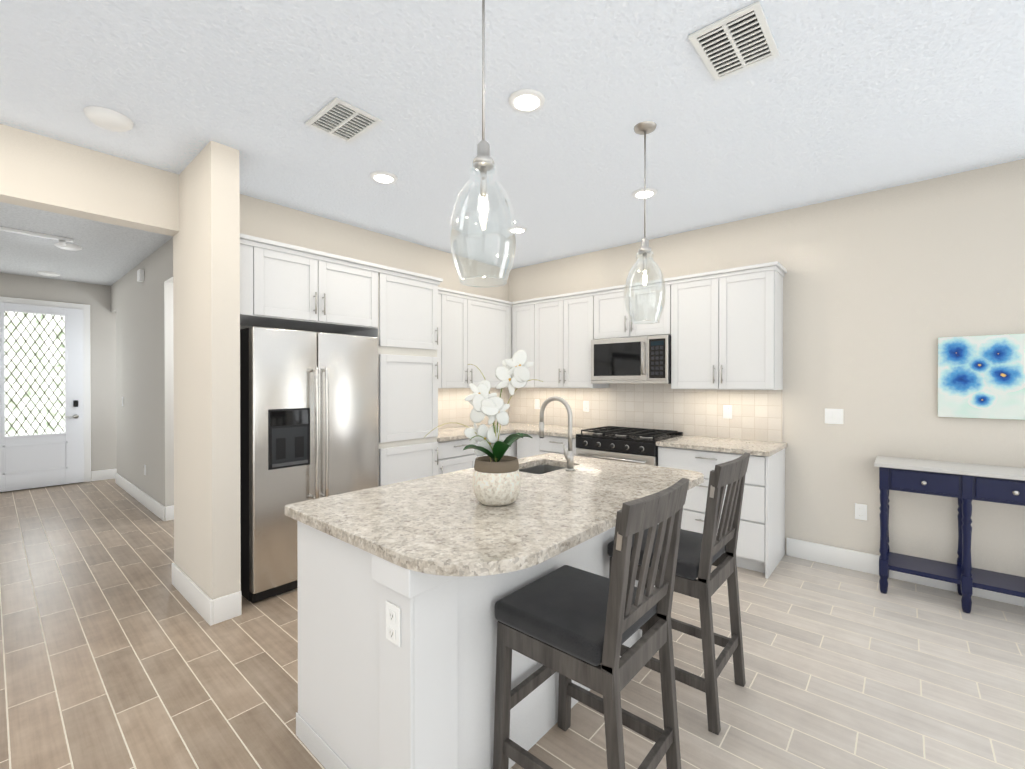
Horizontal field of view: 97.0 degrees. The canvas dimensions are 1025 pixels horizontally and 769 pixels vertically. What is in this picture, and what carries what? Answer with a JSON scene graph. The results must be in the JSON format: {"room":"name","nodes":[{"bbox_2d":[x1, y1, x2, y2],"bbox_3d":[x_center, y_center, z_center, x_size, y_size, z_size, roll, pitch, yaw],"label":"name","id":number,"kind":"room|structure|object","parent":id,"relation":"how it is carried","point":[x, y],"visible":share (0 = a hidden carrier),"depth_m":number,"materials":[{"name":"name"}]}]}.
{"room":"kitchen","nodes":[
{"label":"kitchen","id":0,"kind":"room"},
{"bbox_2d":[0,273,116,491],"bbox_3d":[-6.129,-0.028,6.465,0.150,2.824,3.500,0,0,41],"label":"wall","id":1,"kind":"structure","parent":0,"point":[96,298],"depth_m":6.53,"materials":[{"name":"grey paint"}]},
{"bbox_2d":[0,302,83,491],"bbox_3d":[-6.330,0.160,6.039,0.103,2.428,0.910,0,0,41],"label":"front door","id":2,"kind":"structure","parent":1,"relation":"in","point":[41,404],"depth_m":6.08,"materials":[{"name":"white wood"}]},
{"bbox_2d":[0,297,90,481],"bbox_3d":[-6.362,0.129,6.066,0.022,2.515,1.060,0,0,41],"label":"door frame","id":3,"kind":"structure","parent":1,"relation":"attached to","point":[86,391],"depth_m":6.42,"materials":[{"name":"white wood"}]},
{"bbox_2d":[91,469,116,480],"bbox_3d":[-5.530,1.309,7.037,0.016,0.145,1.480,0,0,41],"label":"baseboard","id":4,"kind":"structure","parent":1,"relation":"attached to","point":[107,474],"depth_m":6.57,"materials":[{"name":"white wood"}]},
{"bbox_2d":[111,237,173,506],"bbox_3d":[-3.974,-0.021,5.097,4.900,2.824,0.150,0,0,41],"label":"wall","id":5,"kind":"structure","parent":0,"point":[143,310],"depth_m":5.13,"materials":[{"name":"grey paint"}]},
{"bbox_2d":[137,269,143,281],"bbox_3d":[-4.288,-1.255,5.233,0.120,0.130,0.044,0,0,41],"label":"door chime","id":6,"kind":"object","parent":5,"relation":"attached to","point":[140,275],"visible":1,"depth_m":5.20,"materials":[{"name":"white plastic"}]},
{"bbox_2d":[115,473,166,520],"bbox_3d":[-4.556,1.316,5.496,2.686,0.145,0.016,0,0,41],"label":"baseboard","id":7,"kind":"structure","parent":5,"relation":"attached to","point":[155,507],"depth_m":5.23,"materials":[{"name":"white wood"}]},
{"bbox_2d":[173,140,240,599],"bbox_3d":[-2.021,-0.011,2.976,0.830,2.824,0.150,0,0,41],"label":"wall","id":8,"kind":"structure","parent":0,"point":[206,356],"depth_m":2.74,"materials":[{"name":"beige paint"}]},
{"bbox_2d":[172,563,218,625],"bbox_3d":[-2.068,1.328,2.916,0.846,0.145,0.019,0,0,41],"label":"baseboard","id":9,"kind":"structure","parent":8,"relation":"attached to","point":[208,609],"depth_m":2.80,"materials":[{"name":"white wood"}]},
{"bbox_2d":[0,124,508,328],"bbox_3d":[-1.725,-0.015,3.845,0.180,2.824,5.000,0,0,41],"label":"wall","id":10,"kind":"structure","parent":0,"point":[41,172],"depth_m":2.96,"materials":[{"name":"beige paint"}]},
{"bbox_2d":[240,233,327,329],"bbox_3d":[-1.757,-0.689,3.231,0.628,0.495,0.579,0,0,41],"label":"upper cabinet","id":11,"kind":"object","parent":10,"relation":"attached to","point":[283,285],"depth_m":3.04,"materials":[{"name":"white wood"}]},
{"bbox_2d":[292,253,383,333],"bbox_3d":[-1.465,-0.690,3.567,0.628,0.495,0.551,0,0,41],"label":"upper cabinet","id":12,"kind":"object","parent":10,"relation":"attached to","point":[355,287],"depth_m":3.44,"materials":[{"name":"white wood"}]},
{"bbox_2d":[440,287,447,388],"bbox_3d":[-0.891,-0.452,4.461,0.328,0.980,0.347,0,0,41],"label":"upper cabinet","id":13,"kind":"object","parent":10,"relation":"attached to","point":[443,292],"depth_m":4.46,"materials":[{"name":"white wood"}]},
{"bbox_2d":[448,289,471,388],"bbox_3d":[-0.703,-0.453,4.679,0.328,0.980,0.471,0,0,41],"label":"upper cabinet","id":14,"kind":"object","parent":10,"relation":"attached to","point":[459,303],"depth_m":4.63,"materials":[{"name":"white wood"}]},
{"bbox_2d":[472,294,511,388],"bbox_3d":[-0.381,-0.455,5.051,0.328,0.980,0.754,0,0,41],"label":"upper cabinet","id":15,"kind":"object","parent":10,"relation":"attached to","point":[491,317],"depth_m":4.96,"materials":[{"name":"white wood"}]},
{"bbox_2d":[0,479,1024,768],"bbox_3d":[-1.891,1.457,1.681,12.830,0.100,8.800,0,0,41],"label":"floor","id":16,"kind":"structure","parent":0,"point":[116,651],"depth_m":2.22,"materials":[{"name":"brown tile"}]},
{"bbox_2d":[240,326,377,602],"bbox_3d":[-1.547,0.509,3.376,0.707,1.756,0.904,0,0,41],"label":"refrigerator","id":17,"kind":"object","parent":16,"relation":"on","point":[308,415],"visible":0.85,"depth_m":3.04,"materials":[{"name":"silver metal"}]},
{"bbox_2d":[340,266,439,485],"bbox_3d":[-1.088,0.228,4.007,0.628,2.336,0.598,0,0,41],"label":"tall cabinet","id":18,"kind":"object","parent":16,"relation":"on","point":[434,339],"depth_m":3.79,"materials":[{"name":"white wood"}]},
{"bbox_2d":[440,438,483,473],"bbox_3d":[-0.730,0.951,4.425,0.628,0.886,0.629,0,0,41],"label":"base cabinet","id":19,"kind":"object","parent":16,"relation":"on","point":[453,457],"depth_m":4.22,"materials":[{"name":"white wood"}]},
{"bbox_2d":[440,421,545,440],"bbox_3d":[-0.343,0.488,4.858,0.643,0.036,1.658,0,0,41],"label":"countertop","id":20,"kind":"structure","parent":19,"relation":"on","point":[456,433],"depth_m":4.75,"materials":[{"name":"beige stone"}]},
{"bbox_2d":[285,513,654,768],"bbox_3d":[-0.020,0.962,2.241,0.837,0.884,1.800,0,0,41],"label":"kitchen island","id":21,"kind":"object","parent":16,"relation":"on","point":[404,587],"depth_m":1.52,"materials":[{"name":"white wood"}]},
{"bbox_2d":[285,453,703,600],"bbox_3d":[0.079,0.502,2.153,1.085,0.036,1.810,0,0,41],"label":"island countertop","id":22,"kind":"structure","parent":21,"relation":"on","point":[437,526],"depth_m":1.68,"materials":[{"name":"beige stone"}]},
{"bbox_2d":[427,350,542,505],"bbox_3d":[-0.120,0.171,1.868,0.380,0.625,0.315,0,0,41],"label":"potted orchid","id":23,"kind":"object","parent":22,"relation":"on","point":[496,478],"visible":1,"depth_m":1.82,"materials":[{"name":"plant"}]},
{"bbox_2d":[521,461,564,472],"bbox_3d":[0.170,0.609,2.683,0.314,0.207,0.444,0,0,41],"label":"sink","id":24,"kind":"object","parent":22,"relation":"in","point":[544,467],"depth_m":2.88,"materials":[{"name":"grey metal"}]},
{"bbox_2d":[539,396,574,470],"bbox_3d":[0.238,0.274,2.584,0.242,0.412,0.093,0,0,41],"label":"faucet","id":25,"kind":"object","parent":22,"relation":"on","point":[569,457],"visible":1,"depth_m":2.53,"materials":[{"name":"silver metal"}]},
{"bbox_2d":[484,433,511,455],"bbox_3d":[-0.428,0.950,4.789,0.608,0.886,0.558,0,0,41],"label":"base cabinet","id":26,"kind":"object","parent":16,"relation":"on","point":[503,436],"depth_m":4.76,"materials":[{"name":"white wood"}]},
{"bbox_2d":[512,433,516,456],"bbox_3d":[-0.049,0.948,5.227,0.608,0.886,0.718,0,0,41],"label":"base cabinet","id":27,"kind":"object","parent":16,"relation":"on","point":[514,445],"depth_m":4.87,"materials":[{"name":"white wood"}]},
{"bbox_2d":[517,433,544,458],"bbox_3d":[0.382,0.949,4.927,0.362,0.886,0.608,0,0,41],"label":"base cabinet","id":28,"kind":"object","parent":16,"relation":"on","point":[526,446],"depth_m":4.70,"materials":[{"name":"white wood"}]},
{"bbox_2d":[515,425,599,436],"bbox_3d":[0.521,0.489,4.781,0.760,0.036,0.643,0,0,41],"label":"countertop","id":29,"kind":"structure","parent":28,"relation":"on","point":[549,430],"depth_m":4.67,"materials":[{"name":"beige stone"}]},
{"bbox_2d":[545,437,575,455],"bbox_3d":[0.647,0.950,4.698,0.458,0.886,0.608,0,0,41],"label":"base cabinet","id":30,"kind":"object","parent":16,"relation":"on","point":[552,444],"depth_m":4.46,"materials":[{"name":"white wood"}]},
{"bbox_2d":[493,478,688,768],"bbox_3d":[0.274,0.865,1.552,0.540,1.087,0.447,0,0,41],"label":"stool","id":31,"kind":"object","parent":16,"relation":"on","point":[568,624],"visible":1,"depth_m":1.47,"materials":[{"name":"grey wood"}]},
{"bbox_2d":[576,426,682,465],"bbox_3d":[1.078,0.907,4.246,0.776,0.952,0.691,0,0,41],"label":"range","id":32,"kind":"object","parent":16,"relation":"on","point":[629,445],"visible":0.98,"depth_m":4.04,"materials":[{"name":"grey metal"}]},
{"bbox_2d":[607,452,749,734],"bbox_3d":[0.782,0.862,2.124,0.540,1.087,0.447,0,0,41],"label":"stool","id":33,"kind":"object","parent":16,"relation":"on","point":[699,555],"visible":0.71,"depth_m":1.93,"materials":[{"name":"grey wood"}]},
{"bbox_2d":[657,445,784,578],"bbox_3d":[1.726,0.954,3.764,0.825,0.886,0.608,0,0,41],"label":"base cabinet","id":34,"kind":"object","parent":16,"relation":"on","point":[761,534],"depth_m":3.42,"materials":[{"name":"white wood"}]},
{"bbox_2d":[657,433,787,456],"bbox_3d":[1.721,0.493,3.743,0.843,0.036,0.643,0,0,41],"label":"countertop","id":35,"kind":"structure","parent":34,"relation":"on","point":[710,444],"depth_m":3.61,"materials":[{"name":"beige stone"}]},
{"bbox_2d":[874,456,1024,613],"bbox_3d":[3.036,0.964,2.768,1.285,0.874,0.394,0,0,41],"label":"console table","id":36,"kind":"object","parent":16,"relation":"on","point":[965,484],"visible":1,"depth_m":2.86,"materials":[{"name":"blue wood"}]},
{"bbox_2d":[0,0,1024,285],"bbox_3d":[-1.891,-1.468,1.667,12.830,0.100,8.800,0,0,41],"label":"ceiling","id":37,"kind":"structure","parent":0,"point":[838,98],"depth_m":2.31,"materials":[{"name":"white paint"}]},
{"bbox_2d":[0,226,81,249],"bbox_3d":[-4.350,-1.384,4.208,0.509,0.090,0.534,0,0,41],"label":"recessed light","id":38,"kind":"object","parent":37,"relation":"in","point":[62,244],"depth_m":4.37,"materials":[{"name":"white plastic"}]},
{"bbox_2d":[38,271,59,275],"bbox_3d":[-5.642,-1.390,5.523,0.289,0.090,0.184,0,0,41],"label":"recessed light","id":39,"kind":"object","parent":37,"relation":"in","point":[45,273],"depth_m":5.81,"materials":[{"name":"white plastic"}]},
{"bbox_2d":[84,106,133,131],"bbox_3d":[-2.144,-1.396,2.413,0.200,0.050,0.200,0,0,41],"label":"detector","id":40,"kind":"object","parent":37,"relation":"attached to","point":[108,119],"visible":1,"depth_m":2.37,"materials":[{"name":"white plastic"}]},
{"bbox_2d":[305,97,381,142],"bbox_3d":[-0.912,-1.413,2.447,0.340,0.014,0.260,0,0,41],"label":"ceiling vent","id":41,"kind":"object","parent":37,"relation":"in","point":[341,119],"visible":1,"depth_m":2.43,"materials":[{"name":"white metal"}]},
{"bbox_2d":[370,171,396,183],"bbox_3d":[-0.885,-1.418,3.118,0.184,0.012,0.184,0,0,41],"label":"recessed light","id":42,"kind":"object","parent":37,"relation":"in","point":[382,177],"visible":0.98,"depth_m":3.10,"materials":[{"name":"white plastic"}]},
{"bbox_2d":[450,0,516,286],"bbox_3d":[-0.096,-0.877,1.506,0.222,1.078,0.222,0,0,41],"label":"pendant lamp","id":43,"kind":"object","parent":37,"relation":"hanging from","point":[483,162],"visible":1,"depth_m":1.49,"materials":[{"name":"clear glass"}]},
{"bbox_2d":[508,226,526,233],"bbox_3d":[0.043,-1.423,4.186,0.184,0.012,0.184,0,0,41],"label":"recessed light","id":44,"kind":"object","parent":37,"relation":"in","point":[520,229],"visible":0.62,"depth_m":4.15,"materials":[{"name":"white plastic"}]},
{"bbox_2d":[509,89,544,112],"bbox_3d":[0.072,-1.414,2.270,0.184,0.012,0.184,0,0,41],"label":"recessed light","id":45,"kind":"object","parent":37,"relation":"in","point":[526,100],"visible":1,"depth_m":2.25,"materials":[{"name":"white plastic"}]},
{"bbox_2d":[632,188,656,198],"bbox_3d":[0.983,-1.419,3.380,0.184,0.012,0.184,0,0,41],"label":"recessed light","id":46,"kind":"object","parent":37,"relation":"in","point":[639,193],"visible":0.98,"depth_m":3.36,"materials":[{"name":"white plastic"}]},
{"bbox_2d":[624,121,665,323],"bbox_3d":[0.732,-0.882,2.508,0.222,1.078,0.222,0,0,41],"label":"pendant lamp","id":47,"kind":"object","parent":37,"relation":"hanging from","point":[644,128],"visible":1,"depth_m":2.50,"materials":[{"name":"clear glass"}]},
{"bbox_2d":[688,0,779,81],"bbox_3d":[0.928,-1.410,1.892,0.260,0.017,0.360,0,0,41],"label":"ceiling vent","id":48,"kind":"object","parent":37,"relation":"in","point":[738,41],"visible":1,"depth_m":1.87,"materials":[{"name":"white metal"}]},
{"bbox_2d":[509,159,1024,576],"bbox_3d":[2.784,-0.013,3.348,7.650,2.824,0.150,0,0,41],"label":"wall","id":49,"kind":"structure","parent":0,"point":[884,290],"depth_m":3.33,"materials":[{"name":"beige paint"}]},
{"bbox_2d":[512,298,536,388],"bbox_3d":[0.246,-0.455,5.223,0.392,0.980,0.328,0,0,41],"label":"upper cabinet","id":50,"kind":"object","parent":49,"relation":"attached to","point":[524,313],"depth_m":5.09,"materials":[{"name":"white wood"}]},
{"bbox_2d":[535,399,539,408],"bbox_3d":[0.292,0.234,5.389,0.072,0.116,0.009,0,0,41],"label":"outlet","id":51,"kind":"object","parent":49,"relation":"attached to","point":[537,401],"depth_m":5.38,"materials":[{"name":"white plastic"}]},
{"bbox_2d":[537,290,612,388],"bbox_3d":[0.607,-0.454,4.911,0.805,0.980,0.328,0,0,41],"label":"upper cabinet","id":52,"kind":"object","parent":49,"relation":"attached to","point":[564,321],"depth_m":4.74,"materials":[{"name":"white wood"}]},
{"bbox_2d":[583,401,588,411],"bbox_3d":[0.804,0.236,4.946,0.072,0.116,0.009,0,0,41],"label":"outlet","id":53,"kind":"object","parent":49,"relation":"attached to","point":[585,403],"depth_m":4.94,"materials":[{"name":"white plastic"}]},
{"bbox_2d":[593,277,672,339],"bbox_3d":[1.209,-0.693,4.389,0.785,0.497,0.328,0,0,41],"label":"upper cabinet","id":54,"kind":"object","parent":49,"relation":"attached to","point":[611,320],"depth_m":4.26,"materials":[{"name":"white wood"}]},
{"bbox_2d":[591,335,670,383],"bbox_3d":[1.171,-0.223,4.349,0.774,0.430,0.422,0,0,41],"label":"microwave oven","id":55,"kind":"object","parent":54,"relation":"attached to","point":[639,360],"visible":1,"depth_m":4.19,"materials":[{"name":"grey metal"}]},
{"bbox_2d":[669,261,784,392],"bbox_3d":[1.810,-0.449,3.870,0.807,0.980,0.328,0,0,41],"label":"upper cabinet","id":56,"kind":"object","parent":49,"relation":"attached to","point":[723,328],"depth_m":3.71,"materials":[{"name":"white wood"}]},
{"bbox_2d":[723,405,731,418],"bbox_3d":[1.897,0.241,4.001,0.072,0.116,0.009,0,0,41],"label":"outlet","id":57,"kind":"object","parent":49,"relation":"attached to","point":[727,411],"depth_m":4.00,"materials":[{"name":"white plastic"}]},
{"bbox_2d":[825,408,842,423],"bbox_3d":[2.482,0.245,3.504,0.118,0.116,0.010,0,0,41],"label":"switch plate","id":58,"kind":"object","parent":49,"relation":"attached to","point":[833,416],"visible":1,"depth_m":3.50,"materials":[{"name":"white plastic"}]},
{"bbox_2d":[855,503,866,519],"bbox_3d":[2.609,0.954,3.398,0.072,0.116,0.009,0,0,41],"label":"outlet","id":59,"kind":"object","parent":49,"relation":"attached to","point":[861,511],"visible":1,"depth_m":3.40,"materials":[{"name":"white plastic"}]},
{"bbox_2d":[786,538,1024,606],"bbox_3d":[3.923,1.331,2.256,4.450,0.145,0.019,0,0,41],"label":"baseboard","id":60,"kind":"structure","parent":49,"relation":"attached to","point":[830,555],"depth_m":3.39,"materials":[{"name":"white wood"}]},
{"bbox_2d":[938,334,1024,419],"bbox_3d":[3.080,-0.049,2.968,0.435,0.540,0.032,0,0,41],"label":"picture","id":61,"kind":"object","parent":49,"relation":"attached to","point":[981,376],"visible":0.96,"depth_m":2.96}
]}

